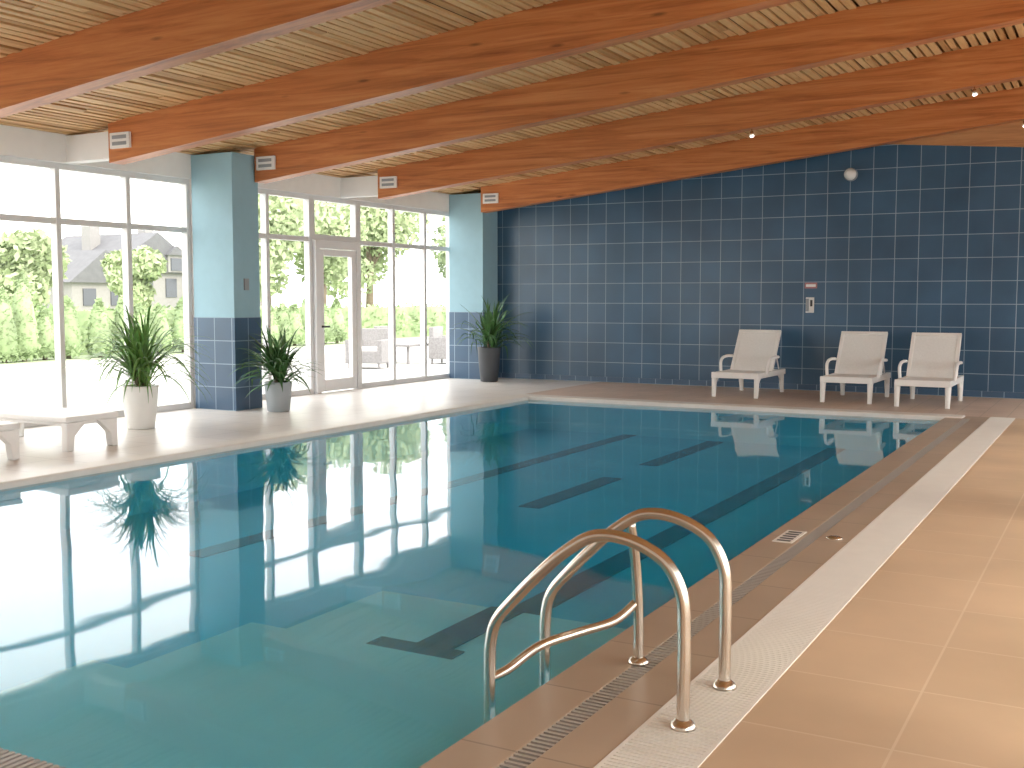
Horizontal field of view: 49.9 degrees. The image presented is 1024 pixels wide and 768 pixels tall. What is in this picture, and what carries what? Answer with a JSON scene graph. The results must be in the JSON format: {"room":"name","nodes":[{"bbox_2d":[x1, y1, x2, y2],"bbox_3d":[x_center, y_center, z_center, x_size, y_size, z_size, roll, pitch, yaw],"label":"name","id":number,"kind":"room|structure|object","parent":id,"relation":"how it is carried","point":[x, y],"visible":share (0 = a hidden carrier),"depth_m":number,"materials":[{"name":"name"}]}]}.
{"room":"indoor swimming pool","nodes":[
{"label":"indoor swimming pool","id":0,"kind":"room"},
{"bbox_2d":[0,125,450,407],"bbox_3d":[-5.902,-1.145,11.460,0.200,3.398,20.400,2,5,29],"label":"wall","id":1,"kind":"structure","parent":0,"point":[18,142],"depth_m":14.05,"materials":[{"name":"white paint"}]},
{"bbox_2d":[0,155,194,427],"bbox_3d":[-7.460,-0.723,8.672,0.105,2.990,13.270,2,5,29],"label":"window","id":2,"kind":"structure","parent":1,"relation":"in","point":[55,219],"depth_m":13.41,"materials":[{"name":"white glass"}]},
{"bbox_2d":[66,132,377,197],"bbox_3d":[-5.815,-2.528,10.558,0.720,0.296,14.660,2,5,29],"label":"trim","id":3,"kind":"structure","parent":1,"relation":"attached to","point":[91,147],"depth_m":12.53,"materials":[{"name":"white paint"}]},
{"bbox_2d":[258,188,313,399],"bbox_3d":[-3.530,-1.275,15.727,0.105,2.990,2.000,2,5,29],"label":"window","id":4,"kind":"structure","parent":1,"relation":"in","point":[264,235],"depth_m":16.25,"materials":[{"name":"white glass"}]},
{"bbox_2d":[311,195,357,242],"bbox_3d":[-2.767,-2.543,17.005,0.105,0.660,1.140,2,5,29],"label":"window","id":5,"kind":"structure","parent":1,"relation":"in","point":[353,203],"depth_m":17.13,"materials":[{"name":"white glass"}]},
{"bbox_2d":[312,240,361,393],"bbox_3d":[-2.719,-1.046,17.095,0.175,2.320,1.120,2,5,29],"label":"door","id":6,"kind":"structure","parent":1,"relation":"in","point":[320,248],"depth_m":17.10,"materials":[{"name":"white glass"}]},
{"bbox_2d":[357,201,449,387],"bbox_3d":[-1.804,-1.517,18.826,0.105,2.990,2.830,2,5,29],"label":"window","id":7,"kind":"structure","parent":1,"relation":"in","point":[391,245],"depth_m":18.75,"materials":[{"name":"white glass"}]},
{"bbox_2d":[0,378,1023,767],"bbox_3d":[0.283,1.265,8.202,14.350,0.900,20.400,2,5,29],"label":"floor","id":8,"kind":"structure","parent":0,"point":[923,667],"depth_m":5.24,"materials":[{"name":"tile"}]},
{"bbox_2d":[0,421,19,459],"bbox_3d":[-5.236,0.507,10.002,1.500,0.330,0.640,2,5,29],"label":"bench","id":9,"kind":"object","parent":8,"relation":"on","point":[9,432],"visible":1,"depth_m":9.85,"materials":[{"name":"white plastic"}]},
{"bbox_2d":[0,405,117,451],"bbox_3d":[-4.692,0.431,10.978,1.500,0.330,0.620,2,5,29],"label":"sun lounger","id":10,"kind":"object","parent":8,"relation":"on","point":[70,420],"visible":0.94,"depth_m":10.70,"materials":[{"name":"white plastic"}]},
{"bbox_2d":[60,302,213,429],"bbox_3d":[-4.098,-0.215,12.229,1.789,1.423,1.706,2,5,29],"label":"dracaena","id":11,"kind":"object","parent":8,"relation":"on","point":[140,399],"visible":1,"depth_m":12.11,"materials":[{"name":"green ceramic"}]},
{"bbox_2d":[191,152,261,410],"bbox_3d":[-3.734,-1.323,14.408,0.718,3.292,0.492,2,5,29],"label":"pillar","id":12,"kind":"structure","parent":8,"relation":"on","point":[225,226],"depth_m":14.21,"materials":[{"name":"paint"}]},
{"bbox_2d":[232,321,325,411],"bbox_3d":[-2.935,-0.258,14.033,1.102,1.226,1.364,2,5,29],"label":"dracaena","id":13,"kind":"object","parent":8,"relation":"on","point":[278,390],"visible":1,"depth_m":14.00,"materials":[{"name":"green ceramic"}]},
{"bbox_2d":[449,193,497,378],"bbox_3d":[-0.692,-1.751,19.877,0.710,3.292,0.537,2,5,29],"label":"pillar","id":14,"kind":"structure","parent":8,"relation":"on","point":[473,234],"depth_m":19.66,"materials":[{"name":"paint"}]},
{"bbox_2d":[453,296,533,381],"bbox_3d":[-0.277,-0.793,18.756,1.136,1.559,1.127,2,5,29],"label":"potted palm","id":15,"kind":"object","parent":8,"relation":"on","point":[488,357],"visible":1,"depth_m":18.98,"materials":[{"name":"plant"}]},
{"bbox_2d":[0,394,1014,767],"bbox_3d":[0.056,0.992,9.474,6.800,0.586,12.593,2,5,29],"label":"swimming pool","id":16,"kind":"object","parent":8,"relation":"in","point":[323,596],"visible":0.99,"depth_m":7.19,"materials":[{"name":"liquid"}]},
{"bbox_2d":[483,508,736,732],"bbox_3d":[0.396,0.949,4.102,0.798,0.948,0.658,2,5,29],"label":"pool ladder","id":17,"kind":"object","parent":16,"relation":"on","point":[594,540],"visible":0.94,"depth_m":4.05,"materials":[{"name":"metal"}]},
{"bbox_2d":[711,329,784,398],"bbox_3d":[3.585,-0.324,16.605,0.776,0.966,1.390,3,5,30],"label":"sun lounger","id":18,"kind":"object","parent":8,"relation":"on","point":[755,352],"visible":1,"depth_m":16.78,"materials":[{"name":"white plastic"}]},
{"bbox_2d":[820,331,890,403],"bbox_3d":[4.932,-0.257,15.745,0.776,0.966,1.390,2,5,29],"label":"sun lounger","id":19,"kind":"object","parent":8,"relation":"on","point":[860,359],"visible":1,"depth_m":15.92,"materials":[{"name":"white plastic"}]},
{"bbox_2d":[894,332,963,408],"bbox_3d":[5.751,-0.208,15.121,0.776,0.966,1.390,2,5,29],"label":"sun lounger","id":20,"kind":"object","parent":8,"relation":"on","point":[933,360],"visible":1,"depth_m":15.30,"materials":[{"name":"white plastic"}]},
{"bbox_2d":[0,0,1023,194],"bbox_3d":[0.371,-3.378,7.790,14.550,1.830,20.900,2,5,29],"label":"ceiling","id":21,"kind":"structure","parent":0,"point":[24,24],"depth_m":11.21,"materials":[{"name":"brown wood"}]},
{"bbox_2d":[0,0,398,117],"bbox_3d":[0.311,-3.008,6.969,13.429,1.917,0.240,2,5,29],"label":"ceiling beam","id":22,"kind":"structure","parent":21,"relation":"attached to","point":[171,33],"depth_m":8.70,"materials":[{"name":"brown wood"}]},
{"bbox_2d":[108,0,799,164],"bbox_3d":[1.428,-3.164,8.974,13.429,1.917,0.240,2,5,29],"label":"ceiling beam","id":23,"kind":"structure","parent":21,"relation":"attached to","point":[560,29],"depth_m":10.21,"materials":[{"name":"brown wood"}]},
{"bbox_2d":[254,0,1023,183],"bbox_3d":[2.569,-3.324,11.022,13.429,1.917,0.240,2,5,29],"label":"ceiling beam","id":24,"kind":"structure","parent":21,"relation":"attached to","point":[891,25],"depth_m":11.56,"materials":[{"name":"brown wood"}]},
{"bbox_2d":[378,37,1023,199],"bbox_3d":[3.880,-3.508,13.375,13.429,1.917,0.240,2,5,29],"label":"ceiling beam","id":25,"kind":"structure","parent":21,"relation":"attached to","point":[998,62],"depth_m":13.96,"materials":[{"name":"brown wood"}]},
{"bbox_2d":[481,86,1023,212],"bbox_3d":[5.361,-3.716,16.033,13.429,1.917,0.240,2,5,29],"label":"ceiling beam","id":26,"kind":"structure","parent":21,"relation":"attached to","point":[1005,106],"depth_m":16.77,"materials":[{"name":"brown wood"}]},
{"bbox_2d":[972,87,977,95],"bbox_3d":[5.304,-3.352,12.600,0.059,0.106,0.068,2,5,29],"label":"ceiling spotlight","id":27,"kind":"object","parent":21,"relation":"attached to","point":[974,92],"depth_m":12.59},
{"bbox_2d":[498,144,1023,392],"bbox_3d":[5.384,-2.353,16.924,14.550,4.954,0.250,2,5,29],"label":"wall","id":28,"kind":"structure","parent":0,"point":[661,280],"depth_m":17.44,"materials":[{"name":"blue tile"}]},
{"bbox_2d":[498,373,1023,398],"bbox_3d":[5.319,0.081,16.996,14.150,0.090,0.019,2,5,29],"label":"baseboard","id":29,"kind":"structure","parent":28,"relation":"attached to","point":[990,394],"depth_m":17.77,"materials":[{"name":"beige tile"}]},
{"bbox_2d":[806,297,813,312],"bbox_3d":[4.660,-1.236,17.222,0.120,0.240,0.084,2,5,29],"label":"wall telephone","id":30,"kind":"object","parent":28,"relation":"attached to","point":[809,300],"visible":1,"depth_m":17.20,"materials":[{"name":"white plastic"}]},
{"bbox_2d":[805,283,816,287],"bbox_3d":[4.682,-1.542,17.227,0.190,0.090,0.014,2,5,29],"label":"safety sign","id":31,"kind":"object","parent":28,"relation":"attached to","point":[807,285],"visible":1,"depth_m":17.22,"materials":[{"name":"white plastic"}]},
{"bbox_2d":[844,168,857,180],"bbox_3d":[5.148,-3.195,16.752,0.200,0.200,0.165,2,5,29],"label":"wall lamp","id":32,"kind":"object","parent":28,"relation":"attached to","point":[850,174],"visible":1,"depth_m":16.71,"materials":[{"name":"white glass"}]},
{"bbox_2d":[892,121,1023,146],"bbox_3d":[8.327,-3.738,15.003,7.250,1.694,0.048,2,5,29],"label":"trim","id":33,"kind":"structure","parent":28,"relation":"attached to","point":[1010,134],"depth_m":15.85,"materials":[{"name":"brown wood"}]},
{"label":"outside","id":34,"kind":"structure","parent":0,"visible":0},
{"bbox_2d":[0,307,445,421],"bbox_3d":[-15.545,-2.589,54.354,200.000,0.290,200.000,2,5,29],"label":"ground","id":35,"kind":"structure","parent":34,"point":[33,383],"depth_m":21.50,"materials":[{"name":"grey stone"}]},
{"bbox_2d":[0,288,21,362],"bbox_3d":[-12.033,-1.384,26.044,0.776,1.781,0.759,2,5,29],"label":"cypress tree","id":36,"kind":"object","parent":35,"relation":"on","point":[9,339],"visible":1,"depth_m":25.92,"materials":[{"name":"green plant"}]},
{"bbox_2d":[12,271,40,361],"bbox_3d":[-11.883,-1.639,26.710,0.776,2.193,0.784,2,5,29],"label":"cypress tree","id":37,"kind":"object","parent":35,"relation":"on","point":[24,311],"visible":0.78,"depth_m":26.54,"materials":[{"name":"green plant"}]},
{"bbox_2d":[0,228,71,308],"bbox_3d":[-16.061,-3.097,35.094,3.562,3.806,3.479,0,4,5],"label":"tree","id":38,"kind":"object","parent":35,"relation":"on","point":[30,252],"visible":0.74,"depth_m":34.29,"materials":[{"name":"green plant"}]},
{"bbox_2d":[34,307,54,359],"bbox_3d":[-11.646,-1.260,27.399,0.753,1.321,0.753,2,5,29],"label":"cypress tree","id":39,"kind":"object","parent":35,"relation":"on","point":[45,324],"visible":0.59,"depth_m":27.21,"materials":[{"name":"green plant"}]},
{"bbox_2d":[64,295,83,358],"bbox_3d":[-11.312,-1.458,28.011,0.821,1.638,0.822,2,5,29],"label":"cypress tree","id":40,"kind":"object","parent":35,"relation":"on","point":[73,336],"visible":0.59,"depth_m":27.84,"materials":[{"name":"green plant"}]},
{"bbox_2d":[85,297,114,357],"bbox_3d":[-10.701,-1.472,28.516,0.743,1.569,0.741,-1,4,-6],"label":"cypress tree","id":41,"kind":"object","parent":35,"relation":"on","point":[98,309],"visible":0.8,"depth_m":28.33,"materials":[{"name":"green plant"}]},
{"bbox_2d":[111,295,136,353],"bbox_3d":[-10.257,-1.584,29.171,0.862,1.691,0.850,2,5,29],"label":"cypress tree","id":42,"kind":"object","parent":35,"relation":"on","point":[120,305],"visible":0.22,"depth_m":28.93,"materials":[{"name":"green plant"}]},
{"bbox_2d":[100,245,167,309],"bbox_3d":[-14.731,-3.638,43.250,2.918,3.616,2.074,2,5,29],"label":"tree","id":43,"kind":"object","parent":35,"relation":"on","point":[148,263],"visible":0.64,"depth_m":42.73,"materials":[{"name":"green plant"}]},
{"bbox_2d":[133,303,152,351],"bbox_3d":[-10.144,-1.505,29.901,0.791,1.420,0.774,2,5,29],"label":"cypress tree","id":44,"kind":"object","parent":35,"relation":"on","point":[138,307],"visible":0.2,"depth_m":29.78,"materials":[{"name":"green plant"}]},
{"bbox_2d":[42,220,260,310],"bbox_3d":[-25.162,-7.358,72.248,10.100,6.490,16.800,2,5,29],"label":"house","id":45,"kind":"structure","parent":35,"relation":"on","point":[86,281],"depth_m":69.53,"materials":[{"name":"stone"}]},
{"bbox_2d":[150,302,173,352],"bbox_3d":[-9.837,-1.564,30.620,0.841,1.426,0.801,2,5,29],"label":"cypress tree","id":46,"kind":"object","parent":35,"relation":"on","point":[157,307],"visible":0.52,"depth_m":30.44,"materials":[{"name":"green plant"}]},
{"bbox_2d":[171,295,183,351],"bbox_3d":[-9.336,-1.709,31.250,0.821,1.616,0.901,2,5,29],"label":"cypress tree","id":47,"kind":"object","parent":35,"relation":"on","point":[178,319],"visible":0.41,"depth_m":30.98,"materials":[{"name":"green plant"}]},
{"bbox_2d":[35,301,445,354],"bbox_3d":[-6.067,-2.215,40.524,1.238,1.777,55.697,2,5,29],"label":"hedge","id":48,"kind":"object","parent":35,"relation":"on","point":[407,318],"visible":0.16,"depth_m":41.84,"materials":[{"name":"green plant"}]},
{"bbox_2d":[261,304,279,344],"bbox_3d":[-7.571,-1.843,34.252,0.720,1.415,0.745,-3,5,-31],"label":"cypress tree","id":49,"kind":"object","parent":35,"relation":"on","point":[275,331],"visible":0.32,"depth_m":34.13,"materials":[{"name":"green plant"}]},
{"bbox_2d":[276,302,294,344],"bbox_3d":[-7.281,-1.903,34.963,0.810,1.424,0.811,2,5,29],"label":"cypress tree","id":50,"kind":"object","parent":35,"relation":"on","point":[282,313],"visible":0.59,"depth_m":34.80,"materials":[{"name":"green plant"}]},
{"bbox_2d":[258,194,317,305],"bbox_3d":[-9.187,-4.739,40.943,3.931,6.159,3.613,2,5,29],"label":"tree","id":51,"kind":"object","parent":35,"relation":"on","point":[285,216],"visible":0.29,"depth_m":40.13,"materials":[{"name":"green plant"}]},
{"bbox_2d":[289,303,305,345],"bbox_3d":[-7.047,-1.939,35.591,0.762,1.399,0.730,-3,5,-31],"label":"cypress tree","id":52,"kind":"object","parent":35,"relation":"on","point":[295,315],"visible":0.65,"depth_m":35.44,"materials":[{"name":"green plant"}]},
{"bbox_2d":[300,296,305,343],"bbox_3d":[-6.714,-2.165,36.176,0.774,1.757,0.763,2,5,29],"label":"cypress tree","id":53,"kind":"object","parent":35,"relation":"on","point":[302,312],"visible":0.1,"depth_m":35.98,"materials":[{"name":"green plant"}]},
{"bbox_2d":[286,199,368,304],"bbox_3d":[-8.002,-4.986,45.254,4.208,5.982,5.484,-1,5,-11],"label":"tree","id":54,"kind":"object","parent":35,"relation":"on","point":[329,220],"visible":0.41,"depth_m":43.95,"materials":[{"name":"green plant"}]},
{"bbox_2d":[324,304,336,343],"bbox_3d":[-6.291,-2.029,36.807,0.808,1.388,0.783,2,5,29],"label":"cypress tree","id":55,"kind":"object","parent":35,"relation":"on","point":[330,333],"visible":0.48,"depth_m":36.62,"materials":[{"name":"green plant"}]},
{"bbox_2d":[330,298,347,342],"bbox_3d":[-5.934,-2.161,37.355,0.765,1.566,0.772,2,5,29],"label":"cypress tree","id":56,"kind":"object","parent":35,"relation":"on","point":[337,314],"visible":0.71,"depth_m":37.19,"materials":[{"name":"green plant"}]},
{"bbox_2d":[345,328,388,368],"bbox_3d":[-3.088,-0.765,23.702,0.820,0.850,0.720,1,5,12],"label":"armchair","id":57,"kind":"object","parent":35,"relation":"on","point":[375,341],"visible":0.66,"depth_m":23.47,"materials":[{"name":"white fabric"}]},
{"bbox_2d":[327,206,434,306],"bbox_3d":[-6.306,-5.938,51.503,5.136,6.904,4.861,1,5,8],"label":"tree","id":58,"kind":"object","parent":35,"relation":"on","point":[373,259],"visible":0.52,"depth_m":50.53,"materials":[{"name":"green plant"}]},
{"bbox_2d":[374,326,388,327],"bbox_3d":[-3.286,-0.960,26.195,0.720,0.850,0.820,3,5,31],"label":"armchair","id":59,"kind":"object","parent":35,"relation":"on","point":[374,326],"visible":0.02,"depth_m":25.84,"materials":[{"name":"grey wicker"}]},
{"bbox_2d":[396,343,427,364],"bbox_3d":[-2.566,-0.707,25.470,1.000,0.460,0.800,2,5,29],"label":"garden table","id":60,"kind":"object","parent":35,"relation":"on","point":[407,345],"visible":0.32,"depth_m":25.03,"materials":[{"name":"grey wicker"}]},
{"bbox_2d":[428,326,445,363],"bbox_3d":[-1.459,-0.898,25.409,0.720,0.850,0.820,1,5,16],"label":"armchair","id":61,"kind":"object","parent":35,"relation":"on","point":[436,340],"visible":0.53,"depth_m":25.08,"materials":[{"name":"white fabric"}]},
{"bbox_2d":[429,216,445,278],"bbox_3d":[-1.979,-6.305,55.559,4.268,7.004,5.093,2,5,29],"label":"tree","id":62,"kind":"object","parent":35,"relation":"on","point":[441,257],"visible":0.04,"depth_m":54.45,"materials":[{"name":"green plant"}]}
]}

